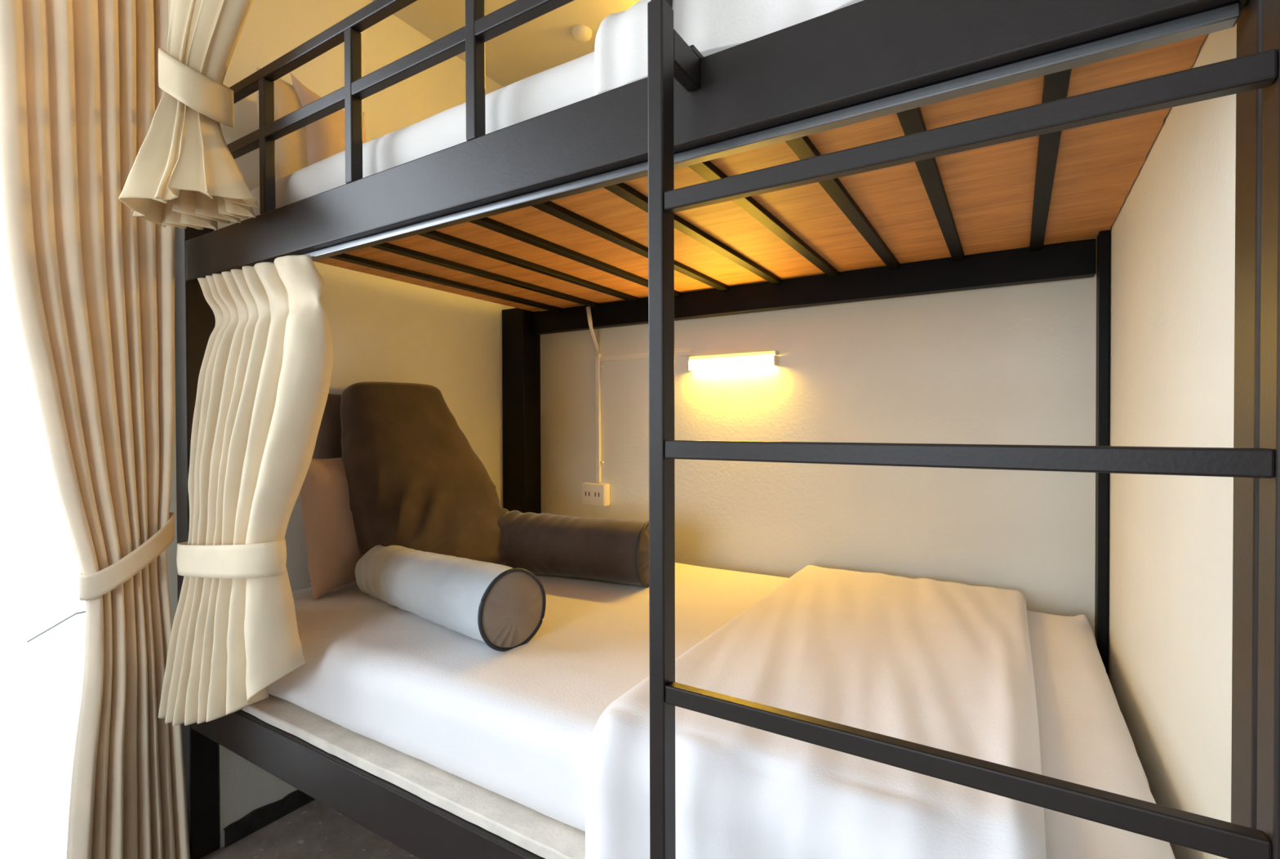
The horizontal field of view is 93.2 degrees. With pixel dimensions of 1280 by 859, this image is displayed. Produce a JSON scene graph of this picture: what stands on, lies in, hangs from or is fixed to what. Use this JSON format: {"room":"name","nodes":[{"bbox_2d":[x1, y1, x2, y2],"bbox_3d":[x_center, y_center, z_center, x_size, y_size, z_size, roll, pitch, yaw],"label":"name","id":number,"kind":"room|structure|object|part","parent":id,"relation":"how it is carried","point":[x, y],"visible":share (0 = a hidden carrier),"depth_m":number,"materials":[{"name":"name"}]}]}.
{"room":"dormitory","nodes":[
{"label":"dormitory","id":0,"kind":"room"},
{"bbox_2d":[0,789,71,858],"bbox_3d":[-2.419,1.145,0.336,0.460,0.098,4.800,0,1,32],"label":"floor","id":1,"kind":"structure","parent":0,"point":[38,830],"depth_m":1.63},
{"bbox_2d":[0,470,85,817],"bbox_3d":[-2.616,0.668,0.452,0.120,1.050,4.800,0,1,32],"label":"wall","id":2,"kind":"structure","parent":0,"point":[42,677],"depth_m":1.75,"materials":[{"name":"white paint"}]},
{"bbox_2d":[200,799,419,858],"bbox_3d":[-0.382,1.152,-1.008,4.420,0.100,6.100,0,1,32],"label":"floor","id":3,"kind":"structure","parent":0,"point":[313,830],"depth_m":1.58,"materials":[{"name":"grey concrete"}]},
{"bbox_2d":[174,0,1262,858],"bbox_3d":[-0.018,0.065,1.505,1.985,2.020,1.178,0,1,32],"label":"bunk bed","id":4,"kind":"object","parent":3,"relation":"on","point":[548,212],"visible":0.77,"depth_m":1.09,"materials":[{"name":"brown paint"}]},
{"bbox_3d":[-1.128,0.068,1.536,0.065,2.020,0.062,0,1,32],"label":"bed post","id":5,"kind":"part","parent":4,"relation":"part of","materials":[{"name":"black metal"}]},
{"bbox_2d":[158,254,333,725],"bbox_3d":[-0.851,0.146,1.284,0.535,1.011,0.124,0,1,28],"label":"curtain","id":6,"kind":"object","parent":4,"relation":"hanging from","point":[264,382],"visible":1,"depth_m":1.24,"materials":[{"name":"beige fabric"}]},
{"bbox_3d":[-0.804,-0.606,1.304,0.022,0.286,0.024,0,1,32],"label":"guard post","id":7,"kind":"part","parent":4,"relation":"part of","materials":[{"name":"black metal"}]},
{"bbox_3d":[-0.540,-0.605,1.141,0.022,0.286,0.024,0,1,32],"label":"guard post","id":8,"kind":"part","parent":4,"relation":"part of","materials":[{"name":"black metal"}]},
{"bbox_3d":[-0.296,0.694,1.016,1.900,0.097,0.042,0,1,32],"label":"rail","id":9,"kind":"part","parent":4,"relation":"part of","materials":[{"name":"black metal"}]},
{"bbox_3d":[0.034,0.630,1.422,1.763,0.018,1.060,0,1,32],"label":"board","id":10,"kind":"part","parent":4,"relation":"part of","materials":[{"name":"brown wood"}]},
{"bbox_2d":[248,51,594,217],"bbox_3d":[0.064,-0.534,1.468,1.763,0.136,1.109,0,1,32],"label":"mattress","id":11,"kind":"object","parent":4,"relation":"on","point":[572,82],"visible":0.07,"depth_m":1.07,"materials":[{"name":"beige fabric"}]},
{"bbox_2d":[256,66,307,180],"bbox_3d":[-0.916,-0.749,1.594,0.115,0.338,0.162,0,1,32],"label":"pillow","id":12,"kind":"object","parent":11,"relation":"on","point":[291,149],"visible":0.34,"depth_m":1.54,"materials":[{"name":"beige fabric"}]},
{"bbox_2d":[289,72,366,166],"bbox_3d":[-0.836,-0.747,1.659,0.125,0.363,0.233,0,1,25],"label":"pillow","id":13,"kind":"object","parent":11,"relation":"on","point":[326,136],"visible":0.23,"depth_m":1.58,"materials":[{"name":"beige fabric"}]},
{"bbox_2d":[594,0,863,95],"bbox_3d":[0.464,-0.562,1.184,0.588,0.158,1.130,0,1,32],"label":"folded blanket","id":14,"kind":"object","parent":11,"relation":"on","point":[712,26],"visible":0.23,"depth_m":0.77,"materials":[{"name":"beige fabric"}]},
{"bbox_3d":[-0.264,-0.605,0.970,0.022,0.286,0.024,0,1,32],"label":"guard post","id":15,"kind":"part","parent":4,"relation":"part of","materials":[{"name":"black metal"}]},
{"bbox_3d":[-0.472,0.295,2.423,0.113,1.542,0.100,0,1,32],"label":"bed post","id":16,"kind":"part","parent":4,"relation":"part of","materials":[{"name":"black metal"}]},
{"bbox_3d":[0.028,-0.639,0.788,0.022,0.358,0.024,0,1,32],"label":"guard post","id":17,"kind":"part","parent":4,"relation":"part of","materials":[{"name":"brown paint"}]},
{"bbox_3d":[-0.299,-0.411,1.005,1.900,0.100,0.042,0,1,32],"label":"rail","id":18,"kind":"part","parent":4,"relation":"part of","materials":[{"name":"black metal"}]},
{"bbox_2d":[267,562,1175,858],"bbox_3d":[-0.005,0.529,1.485,1.892,0.188,1.086,0,1,32],"label":"mattress","id":19,"kind":"object","parent":4,"relation":"on","point":[517,724],"visible":0.37,"depth_m":1.12,"materials":[{"name":"white fabric"}]},
{"bbox_2d":[309,392,342,582],"bbox_3d":[-0.882,0.159,1.801,0.064,0.545,0.210,0,1,32],"label":"cushion","id":20,"kind":"object","parent":19,"relation":"on","point":[328,442],"visible":0.06,"depth_m":1.74,"materials":[{"name":"brown fabric"}]},
{"bbox_2d":[299,457,361,599],"bbox_3d":[-0.831,0.253,1.685,0.144,0.387,0.234,0,1,18],"label":"pillow","id":21,"kind":"object","parent":19,"relation":"on","point":[333,553],"visible":0.54,"depth_m":1.59,"materials":[{"name":"brown fabric"}]},
{"bbox_2d":[585,564,1046,858],"bbox_3d":[0.435,0.586,1.184,0.566,0.381,1.112,0,1,32],"label":"folded blanket","id":22,"kind":"object","parent":19,"relation":"on","point":[945,665],"visible":0.92,"depth_m":0.84,"materials":[{"name":"white fabric"}]},
{"bbox_3d":[0.339,-0.416,1.927,1.782,0.084,0.042,0,1,32],"label":"rail","id":23,"kind":"part","parent":4,"relation":"part of","materials":[{"name":"black metal"}]},
{"bbox_2d":[647,0,1279,858],"bbox_3d":[0.259,0.303,0.598,0.514,1.560,0.117,0,1,32],"label":"ladder","id":24,"kind":"object","parent":4,"relation":"attached to","point":[669,56],"visible":0.99,"depth_m":0.51,"materials":[{"name":"black metal"}]},
{"bbox_3d":[1.081,0.301,1.417,0.020,1.542,0.058,0,1,32],"label":"bed post","id":25,"kind":"part","parent":4,"relation":"part of","materials":[{"name":"black metal"}]},
{"bbox_3d":[0.524,0.312,0.515,0.018,1.542,0.058,0,1,32],"label":"bed post","id":26,"kind":"part","parent":4,"relation":"part of","materials":[{"name":"black metal"}]},
{"bbox_2d":[167,0,514,847],"bbox_3d":[-2.143,-0.119,0.067,0.245,2.430,5.860,0,1,32],"label":"wall","id":27,"kind":"structure","parent":0,"point":[383,329],"depth_m":1.93,"materials":[{"name":"beige paint"}]},
{"bbox_2d":[222,789,315,847],"bbox_3d":[-0.781,1.044,2.031,0.009,0.056,1.110,0,1,32],"label":"baseboard","id":28,"kind":"structure","parent":27,"relation":"attached to","point":[258,818],"depth_m":1.64,"materials":[{"name":"black wood"}]},
{"bbox_3d":[-1.900,-0.050,0.588,0.050,2.280,2.200,0,1,32],"label":"window","id":29,"kind":"structure","parent":27,"relation":"in","visible":0},
{"bbox_2d":[26,609,85,642],"bbox_3d":[-1.392,0.470,1.449,0.006,0.047,0.112,0,1,32],"label":"stay","id":30,"kind":"object","parent":29,"relation":"attached to","point":[81,611],"visible":0.88,"depth_m":1.44,"materials":[{"name":"grey metal"}]},
{"bbox_2d":[371,0,641,87],"bbox_3d":[-0.389,-1.378,-1.034,4.420,0.100,6.100,0,1,32],"label":"ceiling","id":31,"kind":"structure","parent":0,"point":[544,42],"depth_m":2.07,"materials":[{"name":"beige paint"}]},
{"bbox_2d":[571,25,591,43],"bbox_3d":[-0.200,-1.347,2.072,0.072,0.027,0.072,0,1,32],"label":"ceiling fitting","id":32,"kind":"object","parent":31,"relation":"attached to","point":[580,33],"visible":1,"depth_m":2.05,"materials":[{"name":"beige paint"}]},
{"bbox_3d":[-0.346,-1.326,0.924,1.870,0.045,0.018,0,1,32],"label":"ceiling track","id":33,"kind":"object","parent":31,"relation":"attached to","visible":0},
{"bbox_2d":[0,0,190,858],"bbox_3d":[-1.204,-0.116,1.354,0.154,2.368,0.360,0,1,15],"label":"window curtain","id":34,"kind":"object","parent":33,"relation":"hanging from","point":[91,282],"visible":0.95,"depth_m":1.34,"materials":[{"name":"beige fabric"}]},
{"bbox_2d":[118,0,259,230],"bbox_3d":[-0.839,-0.866,1.192,0.479,0.869,0.184,0,1,22],"label":"curtain","id":35,"kind":"object","parent":33,"relation":"hanging from","point":[184,173],"visible":1,"depth_m":1.21,"materials":[{"name":"beige fabric"}]},
{"bbox_2d":[540,237,1096,633],"bbox_3d":[1.189,-0.144,1.520,4.420,2.430,0.120,0,1,32],"label":"wall","id":36,"kind":"structure","parent":0,"point":[1015,364],"depth_m":1.77,"materials":[{"name":"beige paint"}]},
{"bbox_2d":[582,481,609,506],"bbox_3d":[-0.167,0.243,2.272,0.109,0.083,0.037,0,1,32],"label":"wall socket","id":37,"kind":"object","parent":36,"relation":"attached to","point":[597,494],"visible":1,"depth_m":2.25,"materials":[{"name":"beige plastic"}]},
{"bbox_3d":[-0.175,0.243,2.258,0.101,0.075,0.003,0,1,32],"label":"plate","id":38,"kind":"part","parent":37,"relation":"part of","materials":[{"name":"beige plastic"}]},
{"bbox_2d":[586,306,691,482],"bbox_3d":[-0.014,-0.124,2.147,0.400,0.648,0.083,0,1,32],"label":"cable conduit","id":39,"kind":"object","parent":36,"relation":"attached to","point":[598,358],"visible":1,"depth_m":2.27,"materials":[{"name":"beige plastic"}]},
{"bbox_2d":[687,350,778,370],"bbox_3d":[0.300,-0.224,1.978,0.307,0.050,0.036,0,1,32],"label":"wall lamp","id":40,"kind":"object","parent":36,"relation":"attached to","point":[765,357],"visible":1,"depth_m":1.96,"materials":[{"name":"beige plastic"}]},
{"bbox_2d":[1107,22,1236,858],"bbox_3d":[0.862,-0.137,0.911,0.134,2.430,1.260,0,1,32],"label":"wall","id":41,"kind":"structure","parent":0,"point":[1172,237],"depth_m":0.81,"materials":[{"name":"beige paint"}]}
]}

